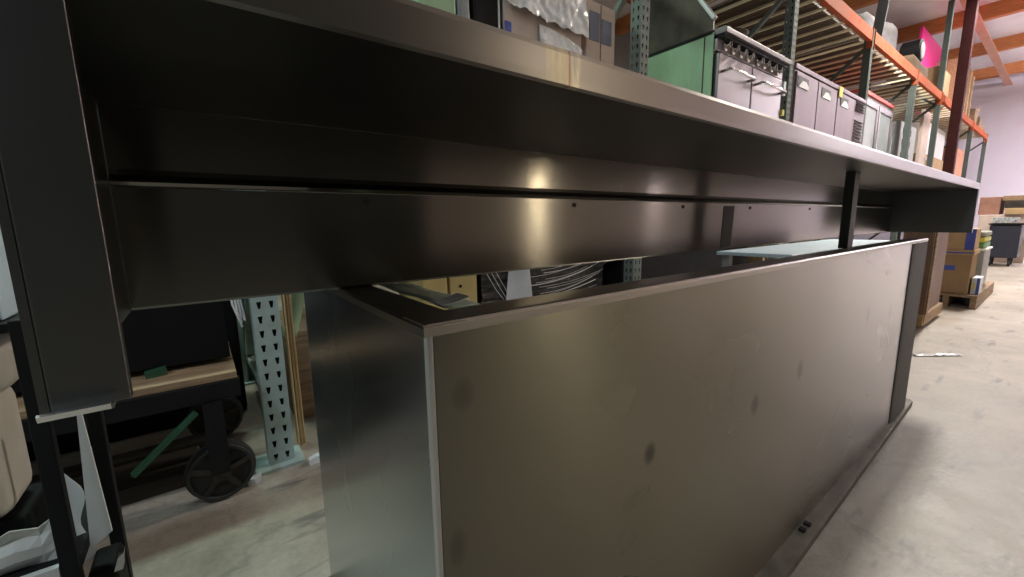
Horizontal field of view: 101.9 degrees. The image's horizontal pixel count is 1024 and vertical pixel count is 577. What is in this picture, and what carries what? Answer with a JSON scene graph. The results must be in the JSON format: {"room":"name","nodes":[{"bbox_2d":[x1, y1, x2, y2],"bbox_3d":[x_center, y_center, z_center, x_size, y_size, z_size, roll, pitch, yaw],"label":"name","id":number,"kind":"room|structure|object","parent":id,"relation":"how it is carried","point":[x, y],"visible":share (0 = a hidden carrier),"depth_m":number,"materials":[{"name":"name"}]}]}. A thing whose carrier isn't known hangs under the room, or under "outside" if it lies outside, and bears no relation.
{"room":"warehouse","nodes":[
{"label":"warehouse","id":0,"kind":"room"},
{"bbox_2d":[0,0,980,423],"bbox_3d":[0.954,-0.251,1.272,3.227,0.250,0.356,-8,11,-36],"label":"metal shelf","id":1,"kind":"object","parent":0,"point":[100,100],"visible":1,"depth_m":0.48,"materials":[{"name":"metal"}]},
{"bbox_2d":[30,240,1023,576],"bbox_3d":[5.820,0.295,3.264,25.100,0.100,14.100,-8,11,-36],"label":"floor","id":2,"kind":"structure","parent":0,"point":[943,496],"depth_m":1.28,"materials":[{"name":"concrete"}]},
{"bbox_2d":[0,308,133,576],"bbox_3d":[-1.102,0.428,0.548,0.817,0.715,0.212,-8,11,-36],"label":"frame","id":3,"kind":"object","parent":2,"relation":"on","point":[71,549],"visible":0.38,"depth_m":0.69,"materials":[{"name":"paint"}]},
{"bbox_2d":[0,228,17,320],"bbox_3d":[-1.098,-0.001,0.462,0.692,0.171,0.070,-8,11,-36],"label":"box","id":4,"kind":"object","parent":3,"relation":"on","point":[8,307],"visible":1,"depth_m":0.68,"materials":[{"name":"cardboard"}]},
{"bbox_2d":[0,308,18,333],"bbox_3d":[-1.121,0.089,0.496,0.795,0.014,0.190,-8,11,-36],"label":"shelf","id":5,"kind":"object","parent":3,"relation":"attached to","point":[3,324],"depth_m":0.64,"materials":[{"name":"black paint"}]},
{"bbox_2d":[0,482,48,535],"bbox_3d":[-1.135,0.452,0.551,0.700,0.081,0.130,-8,11,-36],"label":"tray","id":6,"kind":"object","parent":3,"relation":"on","point":[30,511],"visible":0.29,"depth_m":0.72,"materials":[{"name":"plastic"}]},
{"bbox_2d":[0,333,31,517],"bbox_3d":[-1.121,0.256,0.518,0.706,0.311,0.155,-8,11,-36],"label":"storage bin","id":7,"kind":"object","parent":6,"relation":"on","point":[15,466],"visible":0.7,"depth_m":0.69,"materials":[{"name":"beige plastic"}]},
{"bbox_2d":[0,519,56,575],"bbox_3d":[-1.018,0.443,0.526,0.600,0.104,0.015,-8,11,-36],"label":"film","id":8,"kind":"object","parent":3,"relation":"on","point":[19,549],"visible":0.84,"depth_m":0.69,"materials":[{"name":"white plastic"}]},
{"bbox_2d":[0,503,89,576],"bbox_3d":[-1.114,0.503,0.564,0.778,0.022,0.188,-8,11,-36],"label":"shelf","id":9,"kind":"object","parent":3,"relation":"attached to","point":[83,539],"depth_m":0.71,"materials":[{"name":"black paint"}]},
{"bbox_2d":[64,474,94,562],"bbox_3d":[-0.798,0.412,0.761,0.003,0.200,0.028,8,13,44],"label":"paper","id":10,"kind":"object","parent":3,"relation":"on","point":[76,494],"visible":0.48,"depth_m":0.76,"materials":[{"name":"paper"}]},
{"bbox_2d":[77,414,112,548],"bbox_3d":[-0.757,0.331,0.743,0.031,0.285,0.006,-8,11,-36],"label":"board","id":11,"kind":"object","parent":3,"relation":"on","point":[99,523],"visible":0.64,"depth_m":0.75,"materials":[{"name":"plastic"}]},
{"bbox_2d":[88,542,128,576],"bbox_3d":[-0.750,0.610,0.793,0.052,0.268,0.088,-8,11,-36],"label":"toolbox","id":12,"kind":"object","parent":2,"relation":"on","point":[108,561],"visible":1,"depth_m":0.76,"materials":[{"name":"plastic"}]},
{"bbox_2d":[29,432,206,484],"bbox_3d":[-1.372,0.620,1.478,0.460,0.050,0.080,-8,11,-36],"label":"plank","id":13,"kind":"object","parent":2,"relation":"on","point":[74,471],"visible":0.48,"depth_m":1.49,"materials":[{"name":"brown wood"}]},
{"bbox_2d":[0,187,246,460],"bbox_3d":[-1.846,0.114,1.586,1.300,1.030,0.300,-8,11,-36],"label":"base cabinet","id":14,"kind":"object","parent":2,"relation":"on","point":[68,442],"visible":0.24,"depth_m":1.74,"materials":[{"name":"black plastic"}]},
{"bbox_2d":[15,339,255,500],"bbox_3d":[-1.391,0.479,1.227,1.024,0.408,0.550,-8,11,-36],"label":"cart","id":15,"kind":"object","parent":2,"relation":"on","point":[222,467],"visible":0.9,"depth_m":1.26,"materials":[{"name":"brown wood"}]},
{"bbox_2d":[10,294,229,392],"bbox_3d":[-1.420,0.139,1.218,0.945,0.240,0.366,-8,11,-36],"label":"crate","id":16,"kind":"object","parent":15,"relation":"on","point":[170,336],"visible":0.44,"depth_m":1.28,"materials":[{"name":"black plastic"}]},
{"bbox_2d":[144,366,167,378],"bbox_3d":[-1.072,0.254,1.250,0.053,0.027,0.030,-9,12,-42],"label":"scrap","id":17,"kind":"object","parent":15,"relation":"on","point":[156,372],"visible":1,"depth_m":1.24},
{"bbox_2d":[130,411,198,477],"bbox_3d":[-0.973,0.434,1.165,0.020,0.134,0.161,7,12,41],"label":"rod","id":18,"kind":"object","parent":15,"relation":"attached to","point":[193,414],"visible":1,"depth_m":1.16,"materials":[{"name":"metal"}]},
{"bbox_2d":[72,445,199,490],"bbox_3d":[-1.334,0.637,1.370,0.490,0.050,0.080,-8,11,-36],"label":"plank","id":19,"kind":"object","parent":2,"relation":"on","point":[123,472],"visible":0.16,"depth_m":1.43,"materials":[{"name":"brown wood"}]},
{"bbox_2d":[247,473,261,486],"bbox_3d":[-0.863,0.639,1.392,0.045,0.028,0.036,-8,11,-36],"label":"scrap","id":20,"kind":"object","parent":2,"relation":"on","point":[256,478],"visible":0.77,"depth_m":1.38,"materials":[{"name":"paper"}]},
{"bbox_2d":[236,190,305,475],"bbox_3d":[-1.186,-1.599,1.563,0.153,4.400,1.132,-8,11,-36],"label":"upright","id":21,"kind":"object","parent":2,"relation":"on","point":[260,336],"visible":0.43,"depth_m":1.46,"materials":[{"name":"blue paint"}]},
{"bbox_2d":[230,299,245,326],"bbox_3d":[-0.902,0.030,1.356,0.042,0.202,0.027,-8,11,-36],"label":"wire loop","id":22,"kind":"object","parent":21,"relation":"hanging from","point":[239,315],"visible":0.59,"depth_m":1.36,"materials":[{"name":"white metal"}]},
{"bbox_2d":[282,293,303,336],"bbox_3d":[-0.859,0.040,1.630,0.107,0.308,0.056,-8,11,-36],"label":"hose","id":23,"kind":"object","parent":21,"relation":"hanging from","point":[297,300],"visible":0.34,"depth_m":1.62,"materials":[{"name":"green rubber"}]},
{"bbox_3d":[-0.351,-0.593,2.342,1.941,0.060,1.055,-8,11,-36],"label":"shelf","id":24,"kind":"object","parent":21,"relation":"attached to","visible":0},
{"bbox_2d":[412,0,454,13],"bbox_3d":[-0.394,-0.926,1.898,0.184,0.740,0.308,-8,11,-36],"label":"crate","id":25,"kind":"object","parent":24,"relation":"on","point":[446,5],"visible":0.02,"depth_m":1.75,"materials":[{"name":"green plastic"}]},
{"bbox_2d":[455,0,469,18],"bbox_3d":[-0.275,-1.067,1.941,0.084,1.000,0.250,-8,11,-36],"label":"divider","id":26,"kind":"object","parent":24,"relation":"on","point":[461,6],"visible":0.02,"depth_m":1.81,"materials":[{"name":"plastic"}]},
{"bbox_2d":[469,0,499,27],"bbox_3d":[-0.199,-1.131,2.017,0.160,1.100,0.306,-8,11,-36],"label":"bin","id":27,"kind":"object","parent":24,"relation":"on","point":[487,12],"visible":0.02,"depth_m":1.88,"materials":[{"name":"plastic"}]},
{"bbox_2d":[500,0,588,54],"bbox_3d":[0.025,-1.207,2.309,0.541,1.150,0.594,-8,11,-36],"label":"carton","id":28,"kind":"object","parent":24,"relation":"on","point":[557,23],"visible":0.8,"depth_m":2.07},
{"bbox_2d":[581,0,614,64],"bbox_3d":[0.398,-1.132,2.503,0.240,0.930,0.354,-8,11,-36],"label":"carton","id":29,"kind":"object","parent":24,"relation":"on","point":[599,46],"visible":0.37,"depth_m":2.31,"materials":[{"name":"brown cardboard"}]},
{"bbox_2d":[281,295,299,445],"bbox_3d":[-0.837,0.122,1.532,0.013,1.000,0.010,-8,11,-36],"label":"brass rod","id":30,"kind":"object","parent":2,"relation":"on","point":[282,296],"visible":0.45,"depth_m":1.56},
{"bbox_2d":[284,294,302,444],"bbox_3d":[-0.834,0.119,1.548,0.013,1.000,0.010,-3,9,-10],"label":"brass rod","id":31,"kind":"object","parent":2,"relation":"on","point":[285,296],"visible":0.65,"depth_m":1.57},
{"bbox_2d":[287,294,305,442],"bbox_3d":[-0.831,0.117,1.564,0.014,1.000,0.010,0,9,8],"label":"brass rod","id":32,"kind":"object","parent":2,"relation":"on","point":[288,295],"visible":0.65,"depth_m":1.59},
{"bbox_2d":[279,308,314,419],"bbox_3d":[-0.903,0.324,2.176,0.540,0.400,0.550,-8,11,-36],"label":"box","id":33,"kind":"object","parent":2,"relation":"on","point":[302,347],"visible":0.04,"depth_m":1.84,"materials":[{"name":"brown cardboard"}]},
{"bbox_2d":[309,455,319,464],"bbox_3d":[-0.717,0.618,1.504,0.030,0.032,0.032,-8,11,-36],"label":"scrap","id":34,"kind":"object","parent":2,"relation":"on","point":[315,459],"visible":0.99,"depth_m":1.50,"materials":[{"name":"paper"}]},
{"bbox_2d":[399,278,447,309],"bbox_3d":[-0.444,0.198,2.095,0.125,0.660,0.300,-8,11,-36],"label":"carton","id":35,"kind":"object","parent":2,"relation":"on","point":[438,285],"visible":0.02,"depth_m":1.95,"materials":[{"name":"cardboard"}]},
{"bbox_2d":[447,275,476,308],"bbox_3d":[-0.319,0.181,2.186,0.145,0.660,0.302,-8,11,-36],"label":"carton","id":36,"kind":"object","parent":2,"relation":"on","point":[466,285],"visible":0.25,"depth_m":2.03,"materials":[{"name":"beige cardboard"}]},
{"bbox_2d":[476,262,602,303],"bbox_3d":[0.066,0.101,2.635,0.960,0.664,0.535,-8,11,-36],"label":"wrapped bundle","id":37,"kind":"object","parent":2,"relation":"on","point":[491,287],"visible":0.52,"depth_m":2.41,"materials":[{"name":"black plastic"}]},
{"bbox_2d":[506,269,531,299],"bbox_3d":[0.040,-0.014,2.260,0.190,0.210,0.005,-7,11,-35],"label":"paper sheet","id":38,"kind":"object","parent":37,"relation":"hanging from","point":[519,282],"visible":0.7,"depth_m":2.26,"materials":[{"name":"paper"}]},
{"bbox_2d":[575,0,649,281],"bbox_3d":[0.431,-1.817,2.759,0.153,4.400,1.132,-8,11,-36],"label":"upright","id":39,"kind":"object","parent":2,"relation":"on","point":[641,15],"visible":0.23,"depth_m":2.40,"materials":[{"name":"green paint"}]},
{"bbox_3d":[1.280,-0.813,3.549,1.978,0.060,1.055,-8,11,-36],"label":"shelf","id":40,"kind":"object","parent":39,"relation":"attached to","visible":0},
{"bbox_2d":[648,0,790,117],"bbox_3d":[1.675,-1.657,3.368,1.134,1.652,0.696,-8,11,-36],"label":"range","id":41,"kind":"object","parent":40,"relation":"on","point":[686,50],"visible":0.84,"depth_m":3.02,"materials":[{"name":"metal"}]},
{"bbox_2d":[714,25,790,65],"bbox_3d":[1.812,-1.807,3.150,1.070,0.043,0.170,-8,11,-36],"label":"control panel","id":42,"kind":"object","parent":41,"relation":"attached to","point":[761,51],"depth_m":3.02,"materials":[{"name":"metal"}]},
{"bbox_2d":[304,238,928,576],"bbox_3d":[0.674,0.252,1.333,2.400,0.759,0.670,-8,11,-36],"label":"cabinet","id":43,"kind":"object","parent":2,"relation":"on","point":[715,422],"visible":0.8,"depth_m":0.63,"materials":[{"name":"metal"}]},
{"bbox_2d":[378,283,479,308],"bbox_3d":[-0.115,0.006,0.545,0.053,0.007,0.215,-8,11,-36],"label":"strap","id":44,"kind":"object","parent":43,"relation":"on","point":[410,289],"visible":0.91,"depth_m":0.54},
{"bbox_2d":[430,293,469,305],"bbox_3d":[-0.070,0.012,0.470,0.035,0.007,0.030,-8,11,-36],"label":"paper slip","id":45,"kind":"object","parent":44,"relation":"on","point":[456,297],"visible":1,"depth_m":0.47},
{"bbox_2d":[602,247,747,285],"bbox_3d":[1.293,-0.143,3.604,1.840,0.800,0.620,-8,11,-36],"label":"crate","id":46,"kind":"object","parent":2,"relation":"on","point":[665,265],"visible":0.03,"depth_m":3.13,"materials":[{"name":"black plastic"}]},
{"bbox_2d":[747,245,768,262],"bbox_3d":[2.349,-0.244,4.315,0.190,0.740,0.540,-8,11,-36],"label":"wood board","id":47,"kind":"object","parent":2,"relation":"on","point":[749,259],"visible":0.02,"depth_m":4.08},
{"bbox_2d":[748,0,799,259],"bbox_3d":[2.078,-2.039,3.977,0.153,4.400,1.132,-8,11,-36],"label":"upright","id":48,"kind":"object","parent":2,"relation":"on","point":[793,7],"visible":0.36,"depth_m":3.57,"materials":[{"name":"green paint"}]},
{"bbox_2d":[817,0,873,48],"bbox_3d":[3.244,-2.731,4.105,2.068,0.210,0.056,-8,11,-36],"label":"beam","id":49,"kind":"structure","parent":48,"relation":"attached to","point":[840,9],"depth_m":4.26,"materials":[{"name":"metal"}]},
{"bbox_2d":[712,0,859,54],"bbox_3d":[2.933,-2.834,4.507,2.048,0.036,0.990,-8,11,-36],"label":"deck","id":50,"kind":"object","parent":49,"relation":"on","point":[803,3],"visible":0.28,"depth_m":4.43,"materials":[{"name":"wood"}]},
{"bbox_3d":[2.963,-1.039,4.793,2.068,0.060,1.055,-8,11,-36],"label":"shelf","id":51,"kind":"object","parent":48,"relation":"attached to","visible":0},
{"bbox_2d":[780,63,865,144],"bbox_3d":[3.029,-1.584,4.614,2.042,1.070,0.890,-8,11,-36],"label":"base cabinet","id":52,"kind":"object","parent":51,"relation":"on","point":[816,103],"visible":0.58,"depth_m":4.06,"materials":[{"name":"metal"}]},
{"bbox_2d":[716,239,889,266],"bbox_3d":[2.549,-0.059,3.521,2.350,0.620,0.480,-8,11,-36],"label":"table","id":53,"kind":"object","parent":2,"relation":"on","point":[801,248],"visible":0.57,"depth_m":3.02,"materials":[{"name":"grey plastic"}]},
{"bbox_2d":[790,29,874,242],"bbox_3d":[3.808,-1.554,5.363,0.153,2.950,1.132,-8,11,-36],"label":"upright","id":54,"kind":"object","parent":2,"relation":"on","point":[867,53],"visible":0.02,"depth_m":4.81,"materials":[{"name":"grey paint"}]},
{"bbox_2d":[873,29,918,84],"bbox_3d":[5.011,-2.969,5.412,2.188,0.210,0.056,-8,11,-36],"label":"beam","id":55,"kind":"structure","parent":54,"relation":"attached to","point":[881,45],"depth_m":5.31,"materials":[{"name":"metal"}]},
{"bbox_2d":[794,38,906,88],"bbox_3d":[4.699,-3.072,5.814,2.168,0.036,0.990,-8,11,-36],"label":"deck","id":56,"kind":"object","parent":55,"relation":"on","point":[858,43],"visible":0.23,"depth_m":5.67,"materials":[{"name":"wood"}]},
{"bbox_2d":[795,38,901,86],"bbox_3d":[4.685,-3.109,5.829,2.070,0.025,0.800,-8,11,-36],"label":"plywood sheet","id":57,"kind":"object","parent":56,"relation":"on","point":[857,39],"visible":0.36,"depth_m":5.57,"materials":[{"name":"wood"}]},
{"bbox_2d":[821,5,900,66],"bbox_3d":[4.994,-3.466,5.966,1.427,0.612,0.651,-8,11,-36],"label":"bundle","id":58,"kind":"object","parent":57,"relation":"on","point":[868,13],"visible":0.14,"depth_m":5.62,"materials":[{"name":"plastic"}]},
{"bbox_2d":[873,0,889,36],"bbox_3d":[4.525,-3.533,5.037,0.498,1.083,0.100,-9,12,-41],"label":"board","id":59,"kind":"object","parent":56,"relation":"on","point":[882,8],"visible":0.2,"depth_m":4.99,"materials":[{"name":"metal"}]},
{"bbox_3d":[4.729,-1.277,6.100,2.188,0.060,1.055,-8,11,-36],"label":"shelf","id":60,"kind":"object","parent":54,"relation":"attached to","visible":0},
{"bbox_2d":[850,89,893,153],"bbox_3d":[4.865,-1.996,6.084,1.500,1.360,0.755,-8,11,-36],"label":"cooler","id":61,"kind":"object","parent":60,"relation":"on","point":[879,116],"visible":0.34,"depth_m":5.75,"materials":[{"name":"grey plastic"}]},
{"bbox_2d":[814,71,918,240],"bbox_3d":[5.622,-1.798,6.705,0.153,2.950,1.132,-8,11,-36],"label":"upright","id":62,"kind":"object","parent":2,"relation":"on","point":[912,88],"visible":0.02,"depth_m":6.18,"materials":[{"name":"grey paint"}]},
{"bbox_3d":[6.388,-1.500,7.327,1.798,0.060,1.055,-8,11,-36],"label":"shelf","id":63,"kind":"object","parent":62,"relation":"attached to","visible":0},
{"bbox_2d":[890,121,916,160],"bbox_3d":[6.237,-2.091,7.045,1.050,1.200,0.660,-8,11,-36],"label":"appliance","id":64,"kind":"object","parent":63,"relation":"on","point":[897,128],"visible":0.22,"depth_m":6.49,"materials":[{"name":"grey metal"}]},
{"bbox_2d":[853,0,955,239],"bbox_3d":[7.113,-2.716,7.702,0.153,4.400,1.132,-8,11,-36],"label":"upright","id":65,"kind":"object","parent":2,"relation":"on","point":[951,4],"visible":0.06,"depth_m":7.16,"materials":[{"name":"grey paint"}]},
{"bbox_2d":[891,97,965,128],"bbox_3d":[8.668,-3.606,8.749,3.798,0.036,0.990,-8,11,-36],"label":"deck","id":66,"kind":"object","parent":65,"relation":"attached to","point":[919,106],"visible":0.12,"depth_m":8.29,"materials":[{"name":"metal"}]},
{"bbox_2d":[916,26,941,119],"bbox_3d":[8.723,-4.402,8.717,2.000,1.543,0.040,-8,11,-36],"label":"sheet","id":67,"kind":"object","parent":66,"relation":"on","point":[933,51],"visible":0.29,"depth_m":8.52,"materials":[{"name":"plastic"}]},
{"bbox_2d":[914,65,950,110],"bbox_3d":[7.948,-3.777,7.892,0.950,0.593,0.380,-8,11,-36],"label":"carton","id":68,"kind":"object","parent":66,"relation":"on","point":[934,71],"visible":0.2,"depth_m":7.60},
{"bbox_2d":[932,58,957,117],"bbox_3d":[9.184,-4.209,8.730,0.110,1.143,0.440,-8,11,-36],"label":"pallet","id":69,"kind":"object","parent":66,"relation":"on","point":[951,67],"visible":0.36,"depth_m":8.64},
{"bbox_2d":[944,69,972,121],"bbox_3d":[9.793,-4.232,9.188,0.110,1.023,0.440,-8,11,-36],"label":"pallet","id":70,"kind":"object","parent":66,"relation":"on","point":[971,70],"visible":0.25,"depth_m":8.99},
{"bbox_2d":[942,76,974,125],"bbox_3d":[10.097,-4.243,9.418,0.110,0.963,0.440,-8,11,-36],"label":"pallet","id":71,"kind":"object","parent":66,"relation":"on","point":[973,77],"visible":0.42,"depth_m":9.22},
{"bbox_2d":[917,70,942,104],"bbox_3d":[6.669,-3.192,6.639,1.798,0.210,0.056,-8,11,-36],"label":"beam","id":72,"kind":"structure","parent":65,"relation":"attached to","point":[923,81],"depth_m":6.60,"materials":[{"name":"metal"}]},
{"bbox_2d":[846,76,932,103],"bbox_3d":[6.358,-3.295,7.041,1.778,0.036,0.990,-8,11,-36],"label":"deck","id":73,"kind":"object","parent":72,"relation":"on","point":[874,85],"visible":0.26,"depth_m":6.83,"materials":[{"name":"metal"}]},
{"bbox_2d":[882,54,929,89],"bbox_3d":[6.281,-3.440,6.634,1.190,0.300,0.404,-8,11,-36],"label":"bundle","id":74,"kind":"object","parent":73,"relation":"on","point":[919,64],"visible":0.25,"depth_m":6.49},
{"bbox_2d":[900,38,924,59],"bbox_3d":[6.506,-3.829,6.745,0.360,0.360,0.270,-8,11,-36],"label":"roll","id":75,"kind":"object","parent":74,"relation":"on","point":[916,47],"visible":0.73,"depth_m":6.62,"materials":[{"name":"plastic"}]},
{"bbox_2d":[941,92,974,130],"bbox_3d":[8.979,-3.503,8.347,3.818,0.210,0.056,-8,11,-36],"label":"beam","id":76,"kind":"structure","parent":65,"relation":"attached to","point":[946,101],"depth_m":8.54,"materials":[{"name":"metal"}]},
{"bbox_3d":[8.698,-1.811,9.035,3.818,0.060,1.055,-8,11,-36],"label":"shelf","id":77,"kind":"object","parent":65,"relation":"attached to","visible":0},
{"bbox_2d":[915,109,930,164],"bbox_3d":[7.602,-2.429,7.691,0.530,1.620,0.100,-8,11,-36],"label":"door leaf","id":78,"kind":"structure","parent":77,"relation":"on","point":[920,158],"depth_m":7.56,"materials":[{"name":"wood"}]},
{"bbox_2d":[912,153,942,170],"bbox_3d":[8.624,-2.312,8.978,2.300,0.950,0.620,-8,11,-36],"label":"carton","id":79,"kind":"object","parent":77,"relation":"on","point":[937,163],"visible":0.02,"depth_m":8.86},
{"bbox_2d":[912,123,945,159],"bbox_3d":[9.175,-3.214,9.338,2.000,0.700,0.500,-8,11,-36],"label":"shutter","id":80,"kind":"object","parent":79,"relation":"on","point":[940,139],"visible":0.22,"depth_m":9.25,"materials":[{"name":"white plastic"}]},
{"bbox_2d":[903,232,948,327],"bbox_3d":[3.308,-0.220,3.315,0.745,0.980,0.180,-8,11,-36],"label":"wooden crate","id":81,"kind":"object","parent":2,"relation":"on","point":[930,306],"visible":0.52,"depth_m":3.11,"materials":[{"name":"brown wood"}]},
{"bbox_2d":[897,127,972,239],"bbox_3d":[10.242,-2.420,10.123,0.153,2.950,1.132,-8,11,-36],"label":"upright","id":82,"kind":"object","parent":2,"relation":"on","point":[969,135],"visible":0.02,"depth_m":9.60,"materials":[{"name":"grey paint"}]},
{"bbox_2d":[973,122,987,141],"bbox_3d":[11.577,-3.853,10.269,2.518,0.210,0.056,-8,11,-36],"label":"beam","id":83,"kind":"structure","parent":82,"relation":"attached to","point":[977,129],"depth_m":10.24,"materials":[{"name":"metal"}]},
{"bbox_2d":[941,125,980,140],"bbox_3d":[11.265,-3.956,10.671,2.498,0.036,0.990,-8,11,-36],"label":"deck","id":84,"kind":"object","parent":83,"relation":"on","point":[964,128],"visible":0.12,"depth_m":10.52,"materials":[{"name":"wood"}]},
{"bbox_2d":[938,108,980,128],"bbox_3d":[10.923,-4.130,10.185,0.651,0.414,0.692,-8,11,-36],"label":"bundle","id":85,"kind":"object","parent":84,"relation":"on","point":[974,113],"visible":0.2,"depth_m":9.81,"materials":[{"name":"beige cardboard"}]},
{"bbox_2d":[914,353,962,355],"bbox_3d":[2.606,0.403,2.546,0.284,0.010,0.042,-1,9,1],"label":"scrap","id":86,"kind":"object","parent":2,"relation":"on","point":[921,354],"visible":1,"depth_m":2.54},
{"bbox_2d":[942,148,964,176],"bbox_3d":[11.196,-2.309,10.913,2.100,2.450,0.650,-8,11,-36],"label":"carton","id":87,"kind":"object","parent":2,"relation":"on","point":[960,153],"visible":0.04,"depth_m":10.31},
{"bbox_2d":[942,0,979,174],"bbox_3d":[7.797,-2.891,7.302,0.160,4.850,0.140,-8,11,-36],"label":"column","id":88,"kind":"structure","parent":2,"relation":"on","point":[972,6],"depth_m":7.15,"materials":[{"name":"metal"}]},
{"bbox_2d":[940,281,993,309],"bbox_3d":[4.633,0.033,4.314,1.400,0.122,0.390,-8,11,-36],"label":"wooden pallet","id":89,"kind":"object","parent":2,"relation":"on","point":[987,288],"visible":0.41,"depth_m":3.91,"materials":[{"name":"brown wood"}]},
{"bbox_2d":[940,254,977,294],"bbox_3d":[4.233,-0.158,4.014,0.353,0.363,0.300,-8,11,-36],"label":"carton","id":90,"kind":"object","parent":89,"relation":"on","point":[959,270],"visible":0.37,"depth_m":3.86,"materials":[{"name":"cardboard"}]},
{"bbox_2d":[946,228,981,254],"bbox_3d":[4.216,-0.451,3.958,0.353,0.235,0.320,-8,11,-36],"label":"box","id":91,"kind":"object","parent":90,"relation":"on","point":[958,243],"visible":0.57,"depth_m":3.81,"materials":[{"name":"cardboard"}]},
{"bbox_2d":[970,276,983,294],"bbox_3d":[4.351,-0.033,3.884,0.244,0.153,0.053,-8,11,-36],"label":"carton","id":92,"kind":"object","parent":89,"relation":"on","point":[977,281],"visible":1,"depth_m":3.82,"materials":[{"name":"cardboard"}]},
{"bbox_2d":[975,246,992,285],"bbox_3d":[4.744,-0.227,4.285,0.540,0.398,0.210,-8,11,-36],"label":"tote","id":93,"kind":"object","parent":89,"relation":"on","point":[983,256],"visible":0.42,"depth_m":4.09,"materials":[{"name":"plastic"}]},
{"bbox_2d":[979,241,990,247],"bbox_3d":[4.738,-0.452,4.253,0.500,0.047,0.180,-8,11,-36],"label":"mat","id":94,"kind":"object","parent":93,"relation":"on","point":[981,244],"visible":0.44,"depth_m":4.08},
{"bbox_2d":[980,236,990,241],"bbox_3d":[4.737,-0.507,4.244,0.500,0.047,0.180,-8,11,-36],"label":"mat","id":95,"kind":"object","parent":94,"relation":"on","point":[987,238],"visible":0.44,"depth_m":4.07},
{"bbox_2d":[980,231,991,236],"bbox_3d":[4.736,-0.561,4.236,0.500,0.047,0.180,-8,11,-36],"label":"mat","id":96,"kind":"object","parent":95,"relation":"on","point":[983,233],"visible":0.44,"depth_m":4.05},
{"bbox_2d":[970,139,986,182],"bbox_3d":[12.320,-2.700,11.660,0.153,2.950,1.132,-8,11,-36],"label":"upright","id":97,"kind":"object","parent":2,"relation":"on","point":[981,162],"visible":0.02,"depth_m":11.13,"materials":[{"name":"grey paint"}]},
{"bbox_2d":[977,214,1023,262],"bbox_3d":[9.086,-0.940,7.673,1.000,0.840,0.600,-8,11,-36],"label":"carton","id":98,"kind":"object","parent":2,"relation":"on","point":[984,220],"visible":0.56,"depth_m":7.38,"materials":[{"name":"cardboard"}]},
{"bbox_2d":[978,197,1005,214],"bbox_3d":[9.070,-1.554,7.836,0.900,0.318,0.260,-8,11,-36],"label":"carton","id":99,"kind":"object","parent":98,"relation":"on","point":[987,205],"visible":0.88,"depth_m":7.58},
{"bbox_2d":[1004,208,1023,214],"bbox_3d":[9.101,-1.379,7.404,1.000,0.108,0.340,-8,11,-36],"label":"tray","id":100,"kind":"object","parent":98,"relation":"on","point":[1007,210],"visible":0.97,"depth_m":7.16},
{"bbox_2d":[1005,200,1023,207],"bbox_3d":[9.200,-1.517,7.498,0.900,0.128,0.320,-8,11,-36],"label":"crate","id":101,"kind":"object","parent":100,"relation":"on","point":[1009,204],"visible":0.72,"depth_m":7.27,"materials":[{"name":"wood"}]},
{"bbox_2d":[1003,195,1023,200],"bbox_3d":[9.233,-1.633,7.518,1.000,0.088,0.380,-8,11,-36],"label":"wooden tray","id":102,"kind":"object","parent":101,"relation":"on","point":[1014,197],"visible":0.79,"depth_m":7.28,"materials":[{"name":"brown wood"}]},
{"bbox_2d":[988,223,1023,265],"bbox_3d":[8.262,-0.743,6.963,0.720,0.699,0.380,-8,11,-36],"label":"cart","id":103,"kind":"object","parent":2,"relation":"on","point":[1006,238],"visible":0.89,"depth_m":6.76,"materials":[{"name":"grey plastic"}]},
{"bbox_2d":[992,217,1019,221],"bbox_3d":[8.242,-1.142,6.915,0.610,0.084,0.266,-8,11,-36],"label":"goods","id":104,"kind":"object","parent":103,"relation":"on","point":[1006,219],"visible":1,"depth_m":6.76},
{"bbox_2d":[279,22,797,205],"bbox_3d":[1.536,-2.964,8.378,25.000,4.850,0.100,-8,11,-36],"label":"wall","id":105,"kind":"structure","parent":0,"point":[621,43],"depth_m":8.59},
{"bbox_2d":[616,11,633,35],"bbox_3d":[6.375,-4.484,2.913,0.140,0.270,14.000,-8,11,-36],"label":"trim","id":106,"kind":"structure","parent":105,"relation":"attached to","point":[623,23],"depth_m":8.28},
{"bbox_2d":[819,0,878,14],"bbox_3d":[8.533,-4.774,4.509,0.140,0.270,14.000,-8,11,-36],"label":"beam","id":107,"kind":"structure","parent":105,"relation":"attached to","point":[853,4],"depth_m":7.47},
{"bbox_2d":[872,60,1023,97],"bbox_3d":[14.928,-5.635,9.239,0.140,0.270,14.000,-8,11,-36],"label":"trim","id":108,"kind":"structure","parent":105,"relation":"attached to","point":[1015,67],"depth_m":11.41,"materials":[{"name":"metal"}]},
{"bbox_2d":[895,0,1023,42],"bbox_3d":[10.691,-5.064,6.106,0.140,0.270,14.000,-8,11,-36],"label":"beam","id":109,"kind":"structure","parent":105,"relation":"attached to","point":[1001,8],"depth_m":8.30,"materials":[{"name":"metal"}]},
{"bbox_2d":[947,32,1023,59],"bbox_3d":[12.769,-5.344,7.643,0.140,0.270,14.000,-8,11,-36],"label":"beam","id":110,"kind":"structure","parent":105,"relation":"attached to","point":[1017,40],"depth_m":9.56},
{"bbox_2d":[592,0,1023,89],"bbox_3d":[5.743,-4.591,2.480,25.100,0.100,14.100,-8,11,-36],"label":"ceiling","id":111,"kind":"structure","parent":0,"point":[901,13],"depth_m":8.65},
{"bbox_2d":[820,72,1023,239],"bbox_3d":[15.803,-3.487,10.223,0.100,4.850,14.000,-8,11,-36],"label":"wall","id":112,"kind":"structure","parent":0,"point":[1001,106],"depth_m":12.13,"materials":[{"name":"paint"}]},
{"bbox_2d":[959,0,1012,85],"bbox_3d":[9.414,-5.211,8.313,12.000,0.100,0.140,-8,11,-36],"label":"beam","id":113,"kind":"structure","parent":112,"relation":"attached to","point":[981,30],"depth_m":9.18,"materials":[{"name":"metal"}]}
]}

